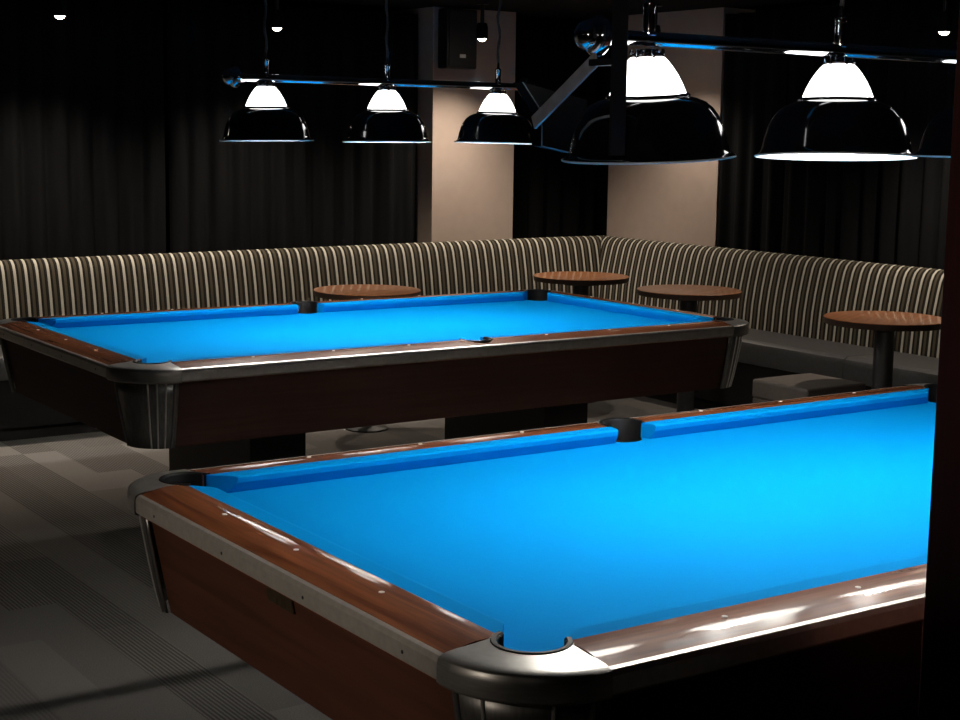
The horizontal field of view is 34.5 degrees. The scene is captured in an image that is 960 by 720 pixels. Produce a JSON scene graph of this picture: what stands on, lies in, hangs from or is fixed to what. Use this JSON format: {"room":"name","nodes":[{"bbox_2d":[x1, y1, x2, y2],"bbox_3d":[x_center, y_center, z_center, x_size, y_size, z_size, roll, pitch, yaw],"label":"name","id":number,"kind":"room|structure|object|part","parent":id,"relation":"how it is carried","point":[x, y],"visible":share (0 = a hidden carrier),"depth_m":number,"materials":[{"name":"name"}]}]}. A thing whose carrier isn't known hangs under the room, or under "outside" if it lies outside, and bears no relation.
{"room":"games hall","nodes":[
{"label":"games hall","id":0,"kind":"room"},
{"bbox_2d":[0,396,700,719],"bbox_3d":[-0.250,1.059,3.876,10.150,0.060,11.550,-5,10,-34],"label":"floor","id":1,"kind":"structure","parent":0,"point":[85,634],"depth_m":5.22,"materials":[{"name":"grey carpet"}]},
{"bbox_2d":[0,254,151,440],"bbox_3d":[-2.744,-0.041,7.856,2.395,0.883,0.620,-5,10,-34],"label":"banquette","id":2,"kind":"object","parent":1,"relation":"on","point":[39,287],"visible":0.43,"depth_m":8.30,"materials":[{"name":"multicoloured fabric"}]},
{"bbox_3d":[-2.696,0.029,7.793,2.395,0.136,0.445,-5,10,-34],"label":"seat","id":3,"kind":"part","parent":2,"relation":"part of","materials":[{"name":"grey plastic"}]},
{"bbox_3d":[-2.865,-0.225,8.013,2.395,0.567,0.180,-5,10,-34],"label":"backrest","id":4,"kind":"part","parent":2,"relation":"part of","materials":[{"name":"fabric"}]},
{"bbox_2d":[144,243,425,309],"bbox_3d":[-1.005,-0.194,9.023,1.795,0.896,0.620,-5,10,-34],"label":"banquette","id":5,"kind":"object","parent":1,"relation":"on","point":[183,280],"visible":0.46,"depth_m":9.04,"materials":[{"name":"multicoloured fabric"}]},
{"bbox_2d":[313,284,420,432],"bbox_3d":[-0.604,-0.002,8.252,0.570,0.752,0.570,5,9,27],"label":"cocktail table","id":6,"kind":"object","parent":1,"relation":"on","point":[354,291],"visible":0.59,"depth_m":8.14,"materials":[{"name":"brown wood"}]},
{"bbox_2d":[0,289,748,470],"bbox_3d":[-0.416,0.224,6.559,2.885,0.805,1.615,-5,10,-34],"label":"pool table","id":7,"kind":"object","parent":1,"relation":"on","point":[225,385],"visible":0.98,"depth_m":6.01,"materials":[{"name":"blue fabric"}]},
{"bbox_3d":[-1.597,-0.038,5.708,0.013,0.045,1.230,-5,10,-34],"label":"edge trim","id":8,"kind":"part","parent":7,"relation":"part of","materials":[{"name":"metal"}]},
{"bbox_3d":[-1.548,-0.046,5.740,0.108,0.060,1.230,-5,10,-34],"label":"rail","id":9,"kind":"part","parent":7,"relation":"part of","materials":[{"name":"brown wood"}]},
{"bbox_2d":[28,322,146,362],"bbox_3d":[-1.483,-0.059,5.783,0.050,0.042,1.226,-5,10,-34],"label":"cushion","id":10,"kind":"object","parent":7,"relation":"on","point":[78,338],"depth_m":5.69,"materials":[{"name":"blue fabric"}]},
{"bbox_3d":[-1.343,-0.193,6.761,1.248,0.060,0.108,-5,10,-34],"label":"rail","id":11,"kind":"part","parent":7,"relation":"part of","materials":[{"name":"blue fabric"}]},
{"bbox_2d":[38,304,298,327],"bbox_3d":[-1.319,-0.189,6.682,1.194,0.042,0.050,-5,10,-34],"label":"cushion","id":12,"kind":"object","parent":7,"relation":"on","point":[271,310],"depth_m":6.65,"materials":[{"name":"blue fabric"}]},
{"bbox_2d":[172,339,459,361],"bbox_3d":[-0.579,-0.019,5.602,1.194,0.042,0.050,-5,10,-34],"label":"cushion","id":13,"kind":"object","parent":7,"relation":"on","point":[443,340],"depth_m":5.56,"materials":[{"name":"blue fabric"}]},
{"bbox_3d":[-0.515,-0.003,5.552,1.248,0.060,0.108,-5,10,-34],"label":"rail","id":14,"kind":"part","parent":7,"relation":"part of","materials":[{"name":"brown wood"}]},
{"bbox_3d":[-0.306,-0.281,7.457,1.248,0.060,0.108,-5,10,-34],"label":"rail","id":15,"kind":"part","parent":7,"relation":"part of","materials":[{"name":"blue fabric"}]},
{"bbox_2d":[317,291,527,311],"bbox_3d":[-0.241,-0.280,7.405,1.194,0.042,0.050,-5,10,-34],"label":"cushion","id":16,"kind":"object","parent":7,"relation":"on","point":[360,305],"depth_m":7.37,"materials":[{"name":"blue fabric"}]},
{"bbox_3d":[0.037,-0.035,5.852,2.500,0.045,0.013,-5,10,-34],"label":"edge trim","id":17,"kind":"part","parent":7,"relation":"part of","materials":[{"name":"metal"}]},
{"bbox_2d":[480,320,704,339],"bbox_3d":[0.498,-0.110,6.326,1.194,0.042,0.050,-5,10,-34],"label":"cushion","id":18,"kind":"object","parent":7,"relation":"on","point":[577,330],"depth_m":6.27,"materials":[{"name":"blue fabric"}]},
{"bbox_3d":[0.522,-0.090,6.248,1.248,0.060,0.108,-5,10,-34],"label":"rail","id":19,"kind":"part","parent":7,"relation":"part of","materials":[{"name":"brown wood"}]},
{"bbox_2d":[547,292,713,321],"bbox_3d":[0.662,-0.240,7.224,0.050,0.042,1.226,-5,10,-34],"label":"cushion","id":20,"kind":"object","parent":7,"relation":"on","point":[558,298],"depth_m":7.19,"materials":[{"name":"blue fabric"}]},
{"bbox_3d":[0.728,-0.238,7.269,0.108,0.060,1.230,-5,10,-34],"label":"rail","id":21,"kind":"part","parent":7,"relation":"part of","materials":[{"name":"blue fabric"}]},
{"bbox_2d":[417,235,602,297],"bbox_3d":[0.378,-0.316,9.951,1.535,0.905,0.620,-5,10,-34],"label":"banquette","id":22,"kind":"object","parent":1,"relation":"on","point":[450,267],"visible":0.4,"depth_m":9.96,"materials":[{"name":"multicoloured fabric"}]},
{"bbox_2d":[127,383,936,719],"bbox_3d":[0.778,0.658,3.731,2.885,0.805,1.615,-5,10,-34],"label":"pool table","id":23,"kind":"object","parent":1,"relation":"on","point":[764,560],"visible":0.89,"depth_m":3.03,"materials":[{"name":"blue fabric"}]},
{"bbox_3d":[-0.374,0.448,2.894,0.006,0.034,0.104,-17,17,-31],"label":"name plate","id":24,"kind":"part","parent":23,"relation":"part of","materials":[{"name":"gold metal"}]},
{"bbox_3d":[-0.404,0.397,2.880,0.013,0.045,1.230,-5,10,-34],"label":"edge trim","id":25,"kind":"part","parent":23,"relation":"part of","materials":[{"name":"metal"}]},
{"bbox_3d":[-0.355,0.389,2.913,0.108,0.060,1.230,-5,10,-34],"label":"rail","id":26,"kind":"part","parent":23,"relation":"part of","materials":[{"name":"brown wood"}]},
{"bbox_2d":[190,485,503,633],"bbox_3d":[-0.289,0.376,2.956,0.050,0.042,1.226,-5,10,-34],"label":"cushion","id":27,"kind":"object","parent":23,"relation":"on","point":[466,614],"depth_m":2.83,"materials":[{"name":"blue fabric"}]},
{"bbox_3d":[-0.150,0.241,3.933,1.248,0.060,0.108,-5,10,-34],"label":"rail","id":28,"kind":"part","parent":23,"relation":"part of","materials":[{"name":"blue fabric"}]},
{"bbox_2d":[203,426,617,492],"bbox_3d":[-0.126,0.246,3.854,1.194,0.042,0.050,-5,10,-34],"label":"cushion","id":29,"kind":"object","parent":23,"relation":"on","point":[355,467],"depth_m":3.81,"materials":[{"name":"blue fabric"}]},
{"bbox_3d":[0.335,0.193,4.331,2.500,0.045,0.013,-5,10,-34],"label":"edge trim","id":30,"kind":"part","parent":23,"relation":"part of","materials":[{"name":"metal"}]},
{"bbox_3d":[0.679,0.431,2.724,1.248,0.060,0.108,-5,10,-34],"label":"rail","id":31,"kind":"part","parent":23,"relation":"part of","materials":[{"name":"brown wood"}]},
{"bbox_2d":[570,554,926,639],"bbox_3d":[0.614,0.416,2.774,1.194,0.042,0.050,-5,10,-34],"label":"cushion","id":32,"kind":"object","parent":23,"relation":"on","point":[601,629],"depth_m":2.65,"materials":[{"name":"blue fabric"}]},
{"bbox_3d":[1.230,0.399,3.024,2.500,0.045,0.013,-5,10,-34],"label":"edge trim","id":33,"kind":"part","parent":23,"relation":"part of","materials":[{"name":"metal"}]},
{"bbox_3d":[0.887,0.153,4.630,1.248,0.060,0.108,-5,10,-34],"label":"rail","id":34,"kind":"part","parent":23,"relation":"part of","materials":[{"name":"blue fabric"}]},
{"bbox_2d":[641,388,928,438],"bbox_3d":[0.952,0.154,4.578,1.194,0.042,0.050,-5,10,-34],"label":"cushion","id":35,"kind":"object","parent":23,"relation":"on","point":[748,418],"depth_m":4.52,"materials":[{"name":"blue fabric"}]},
{"bbox_2d":[533,271,628,402],"bbox_3d":[0.596,-0.130,9.237,0.570,0.752,0.570,5,9,27],"label":"cocktail table","id":36,"kind":"object","parent":1,"relation":"on","point":[580,281],"visible":0.56,"depth_m":9.08,"materials":[{"name":"brown wood"}]},
{"bbox_2d":[599,235,762,403],"bbox_3d":[1.028,-0.286,9.814,0.620,0.905,1.575,-5,10,-34],"label":"banquette","id":37,"kind":"object","parent":1,"relation":"on","point":[645,262],"visible":0.41,"depth_m":9.77,"materials":[{"name":"multicoloured fabric"}]},
{"bbox_3d":[1.213,-0.465,9.912,0.180,0.574,1.575,-5,10,-34],"label":"backrest","id":38,"kind":"part","parent":37,"relation":"part of","materials":[{"name":"fabric"}]},
{"bbox_2d":[637,285,741,412],"bbox_3d":[1.139,-0.013,8.500,0.570,0.752,0.570,5,9,27],"label":"cocktail table","id":39,"kind":"object","parent":1,"relation":"on","point":[688,296],"visible":0.63,"depth_m":8.41,"materials":[{"name":"brown wood"}]},
{"bbox_2d":[694,252,921,409],"bbox_3d":[1.807,-0.107,8.677,0.620,0.905,1.195,-5,10,-34],"label":"banquette","id":40,"kind":"object","parent":1,"relation":"on","point":[789,297],"visible":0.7,"depth_m":8.66,"materials":[{"name":"multicoloured fabric"}]},
{"bbox_3d":[1.734,-0.045,8.636,0.445,0.132,1.195,-5,10,-34],"label":"seat","id":41,"kind":"part","parent":40,"relation":"part of","materials":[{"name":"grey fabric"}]},
{"bbox_3d":[1.992,-0.286,8.775,0.180,0.574,1.195,-5,10,-34],"label":"backrest","id":42,"kind":"part","parent":40,"relation":"part of","materials":[{"name":"fabric"}]},
{"bbox_2d":[752,373,865,402],"bbox_3d":[1.589,0.305,7.498,0.400,0.428,0.370,-5,10,-34],"label":"stool","id":43,"kind":"object","parent":1,"relation":"on","point":[777,388],"visible":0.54,"depth_m":7.39,"materials":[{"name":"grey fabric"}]},
{"bbox_2d":[824,311,940,389],"bbox_3d":[1.903,0.172,7.320,0.570,0.752,0.570,5,9,27],"label":"cocktail table","id":44,"kind":"object","parent":1,"relation":"on","point":[884,324],"visible":0.53,"depth_m":7.24,"materials":[{"name":"brown wood"}]},
{"bbox_2d":[843,267,943,389],"bbox_3d":[2.592,0.073,7.532,0.620,0.905,1.595,-5,10,-34],"label":"banquette","id":45,"kind":"object","parent":1,"relation":"on","point":[917,362],"visible":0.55,"depth_m":8.07,"materials":[{"name":"multicoloured fabric"}]},
{"bbox_3d":[2.518,0.136,7.491,0.445,0.132,1.595,-5,10,-34],"label":"seat","id":46,"kind":"part","parent":45,"relation":"part of","materials":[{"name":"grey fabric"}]},
{"bbox_3d":[2.776,-0.106,7.630,0.180,0.574,1.595,-5,10,-34],"label":"backrest","id":47,"kind":"part","parent":45,"relation":"part of","materials":[{"name":"fabric"}]},
{"bbox_2d":[162,0,578,252],"bbox_3d":[-3.497,-0.893,8.465,10.150,2.370,0.100,-5,10,-34],"label":"wall","id":48,"kind":"structure","parent":0,"point":[164,2],"depth_m":9.45,"materials":[{"name":"black paint"}]},
{"bbox_2d":[393,7,515,242],"bbox_3d":[-0.184,-1.120,10.331,0.640,2.370,0.500,-5,10,-34],"label":"wall pier","id":49,"kind":"object","parent":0,"point":[464,191],"visible":0.43,"depth_m":10.04,"materials":[{"name":"beige paint"}]},
{"bbox_2d":[438,8,476,69],"bbox_3d":[-0.146,-2.040,9.822,0.230,0.370,0.140,-5,10,-34],"label":"wall speaker","id":50,"kind":"object","parent":49,"relation":"attached to","point":[457,41],"visible":1,"depth_m":9.76,"materials":[{"name":"black plastic"}]},
{"bbox_2d":[449,11,475,66],"bbox_3d":[-0.110,-2.032,9.769,0.200,0.340,0.006,-5,10,-34],"label":"grille","id":51,"kind":"object","parent":50,"relation":"attached to","point":[462,24],"depth_m":9.76,"materials":[{"name":"black plastic"}]},
{"bbox_2d":[231,0,869,22],"bbox_3d":[-0.215,-1.355,3.520,10.150,0.080,11.550,-5,10,-34],"label":"ceiling","id":52,"kind":"structure","parent":0,"point":[572,11],"depth_m":9.55,"materials":[{"name":"black paint"}]},
{"bbox_2d":[53,0,66,18],"bbox_3d":[-2.176,-1.883,7.991,0.080,0.235,0.080,-5,10,-34],"label":"light","id":53,"kind":"object","parent":52,"relation":"attached to","point":[59,6],"visible":1,"depth_m":7.97,"materials":[{"name":"black metal"}]},
{"bbox_2d":[0,0,165,259],"bbox_3d":[-3.211,-0.837,8.179,3.302,2.310,0.088,-5,10,-34],"label":"curtain","id":54,"kind":"object","parent":52,"relation":"hanging from","point":[82,131],"visible":0.59,"depth_m":8.75,"materials":[{"name":"black fabric"}]},
{"bbox_2d":[271,0,283,30],"bbox_3d":[-1.142,-1.971,8.686,0.080,0.235,0.080,-5,10,-34],"label":"light","id":55,"kind":"object","parent":52,"relation":"attached to","point":[276,15],"visible":1,"depth_m":8.67,"materials":[{"name":"black metal"}]},
{"bbox_2d":[167,0,417,252],"bbox_3d":[-1.116,-1.014,9.586,1.723,2.310,0.089,-5,10,-34],"label":"curtain","id":56,"kind":"object","parent":52,"relation":"hanging from","point":[324,191],"visible":0.52,"depth_m":9.48,"materials":[{"name":"black fabric"}]},
{"bbox_2d":[222,0,534,94],"bbox_3d":[-0.374,-1.414,6.330,1.486,0.625,0.090,-5,10,-34],"label":"rail","id":57,"kind":"object","parent":52,"relation":"hanging from","point":[233,76],"visible":0.88,"depth_m":6.31,"materials":[{"name":"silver metal"}]},
{"bbox_3d":[-0.835,-1.430,6.010,0.018,0.476,0.024,6,10,33],"label":"cord","id":58,"kind":"part","parent":57,"relation":"part of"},
{"bbox_2d":[219,82,313,140],"bbox_3d":[-0.841,-0.977,6.075,0.370,0.228,0.370,-5,9,-34],"label":"pendant lamp","id":59,"kind":"object","parent":57,"relation":"hanging from","point":[266,116],"visible":1,"depth_m":5.97,"materials":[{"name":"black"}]},
{"bbox_2d":[221,108,312,139],"bbox_3d":[-0.841,-0.928,6.082,0.366,0.128,0.366,-5,9,-34],"label":"hood","id":60,"kind":"object","parent":59,"relation":"attached to","point":[245,123],"depth_m":5.95,"materials":[{"name":"black metal"}]},
{"bbox_2d":[342,86,431,142],"bbox_3d":[-0.385,-1.015,6.381,0.370,0.228,0.370,-5,9,-34],"label":"pendant lamp","id":61,"kind":"object","parent":57,"relation":"hanging from","point":[386,119],"visible":1,"depth_m":6.28,"materials":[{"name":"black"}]},
{"bbox_2d":[344,110,429,140],"bbox_3d":[-0.385,-0.967,6.388,0.366,0.128,0.366,-5,9,-34],"label":"hood","id":62,"kind":"object","parent":61,"relation":"attached to","point":[368,125],"depth_m":6.26,"materials":[{"name":"black metal"}]},
{"bbox_3d":[-0.379,-1.469,6.317,0.024,0.477,0.020,-5,10,-34],"label":"cord","id":63,"kind":"part","parent":57,"relation":"part of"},
{"bbox_2d":[454,90,531,143],"bbox_3d":[0.075,-1.054,6.692,0.370,0.228,0.370,-4,9,-34],"label":"pendant lamp","id":64,"kind":"object","parent":57,"relation":"hanging from","point":[497,121],"visible":0.95,"depth_m":6.58,"materials":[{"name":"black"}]},
{"bbox_2d":[456,113,531,143],"bbox_3d":[0.074,-1.006,6.698,0.366,0.128,0.366,-4,9,-34],"label":"hood","id":65,"kind":"object","parent":64,"relation":"attached to","point":[487,128],"depth_m":6.57,"materials":[{"name":"black metal"}]},
{"bbox_3d":[0.083,-1.508,6.627,0.024,0.476,0.020,-5,10,-34],"label":"cord","id":66,"kind":"part","parent":57,"relation":"part of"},
{"bbox_2d":[476,2,488,41],"bbox_3d":[0.014,-2.071,9.462,0.080,0.235,0.080,-5,10,-34],"label":"light","id":67,"kind":"object","parent":52,"relation":"attached to","point":[482,28],"visible":1,"depth_m":9.44,"materials":[{"name":"black metal"}]},
{"bbox_2d":[512,22,599,238],"bbox_3d":[0.475,-1.163,10.751,0.891,2.310,0.077,-5,10,-33],"label":"curtain","id":68,"kind":"object","parent":52,"relation":"hanging from","point":[552,197],"visible":0.38,"depth_m":10.69,"materials":[{"name":"black fabric"}]},
{"bbox_2d":[513,0,628,155],"bbox_3d":[0.182,-0.848,3.236,0.179,0.828,0.501,0,8,-6],"label":"screen","id":69,"kind":"object","parent":52,"relation":"hanging from","point":[555,114],"visible":0.96,"depth_m":3.16,"materials":[{"name":"black metal"}]},
{"bbox_3d":[0.158,-0.544,3.473,0.185,0.154,0.035,-5,10,-34],"label":"screen panel","id":70,"kind":"part","parent":69,"relation":"part of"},
{"bbox_3d":[0.251,-0.593,3.075,0.027,0.013,0.076,-5,10,-34],"label":"cross arm","id":71,"kind":"part","parent":69,"relation":"part of","materials":[{"name":"black metal"}]},
{"bbox_2d":[655,4,661,31],"bbox_3d":[1.066,-2.043,9.393,0.080,0.235,0.080,-5,10,-34],"label":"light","id":72,"kind":"object","parent":52,"relation":"attached to","point":[657,27],"visible":0.22,"depth_m":9.37,"materials":[{"name":"black metal"}]},
{"bbox_2d":[717,10,790,252],"bbox_3d":[1.654,-0.957,9.476,0.079,2.310,0.501,-5,10,-34],"label":"curtain","id":73,"kind":"object","parent":52,"relation":"hanging from","point":[750,211],"visible":0.49,"depth_m":9.42,"materials":[{"name":"black fabric"}]},
{"bbox_2d":[574,0,956,63],"bbox_3d":[0.834,-0.981,3.512,1.531,0.625,0.090,-5,10,-34],"label":"rail","id":74,"kind":"object","parent":52,"relation":"hanging from","point":[592,35],"visible":0.98,"depth_m":3.37,"materials":[{"name":"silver metal"}]},
{"bbox_2d":[561,49,736,164],"bbox_3d":[0.359,-0.535,3.259,0.370,0.241,0.370,2,9,11],"label":"pendant lamp","id":75,"kind":"object","parent":74,"relation":"hanging from","point":[665,124],"visible":0.92,"depth_m":3.15,"materials":[{"name":"black metal"}]},
{"bbox_2d":[563,96,734,162],"bbox_3d":[0.355,-0.491,3.263,0.366,0.128,0.366,-9,13,-33],"label":"hood","id":76,"kind":"object","parent":75,"relation":"attached to","point":[659,129],"depth_m":3.14,"materials":[{"name":"black metal"}]},
{"bbox_2d":[754,56,917,160],"bbox_3d":[0.824,-0.576,3.555,0.370,0.240,0.370,2,9,11],"label":"pendant lamp","id":77,"kind":"object","parent":74,"relation":"hanging from","point":[837,117],"visible":1,"depth_m":3.46,"materials":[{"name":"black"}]},
{"bbox_2d":[757,98,915,159],"bbox_3d":[0.823,-0.533,3.565,0.366,0.128,0.366,-2,6,-34],"label":"hood","id":78,"kind":"object","parent":77,"relation":"attached to","point":[806,128],"depth_m":3.44,"materials":[{"name":"black metal"}]},
{"bbox_2d":[915,107,953,157],"bbox_3d":[1.282,-0.621,3.875,0.370,0.228,0.370,-4,10,-34],"label":"pendant lamp","id":79,"kind":"object","parent":74,"relation":"hanging from","point":[936,140],"visible":0.62,"depth_m":3.83,"materials":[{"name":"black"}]},
{"bbox_2d":[781,0,959,269],"bbox_3d":[2.667,-0.725,8.001,0.092,2.310,3.091,-5,10,-34],"label":"curtain","id":80,"kind":"object","parent":52,"relation":"hanging from","point":[894,212],"visible":0.38,"depth_m":8.57,"materials":[{"name":"black fabric"}]},
{"bbox_2d":[937,0,952,34],"bbox_3d":[2.293,-1.719,7.607,0.080,0.235,0.080,-5,10,-34],"label":"light","id":81,"kind":"object","parent":52,"relation":"attached to","point":[944,20],"visible":1,"depth_m":7.59,"materials":[{"name":"black metal"}]},
{"bbox_2d":[607,7,755,246],"bbox_3d":[1.291,-1.079,10.195,0.270,2.370,1.087,-5,10,-34],"label":"wall pier","id":82,"kind":"object","parent":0,"point":[674,202],"visible":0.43,"depth_m":9.91,"materials":[{"name":"beige paint"}]},
{"bbox_2d":[596,0,894,235],"bbox_3d":[4.012,-0.502,6.550,0.100,2.370,11.550,-5,10,-34],"label":"wall","id":83,"kind":"structure","parent":0,"point":[605,71],"depth_m":10.97,"materials":[{"name":"black paint"}]},
{"bbox_2d":[918,5,959,719],"bbox_3d":[1.053,0.044,2.562,0.652,2.370,0.200,-5,10,-34],"label":"wall","id":84,"kind":"structure","parent":0,"point":[939,692],"depth_m":2.46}
]}

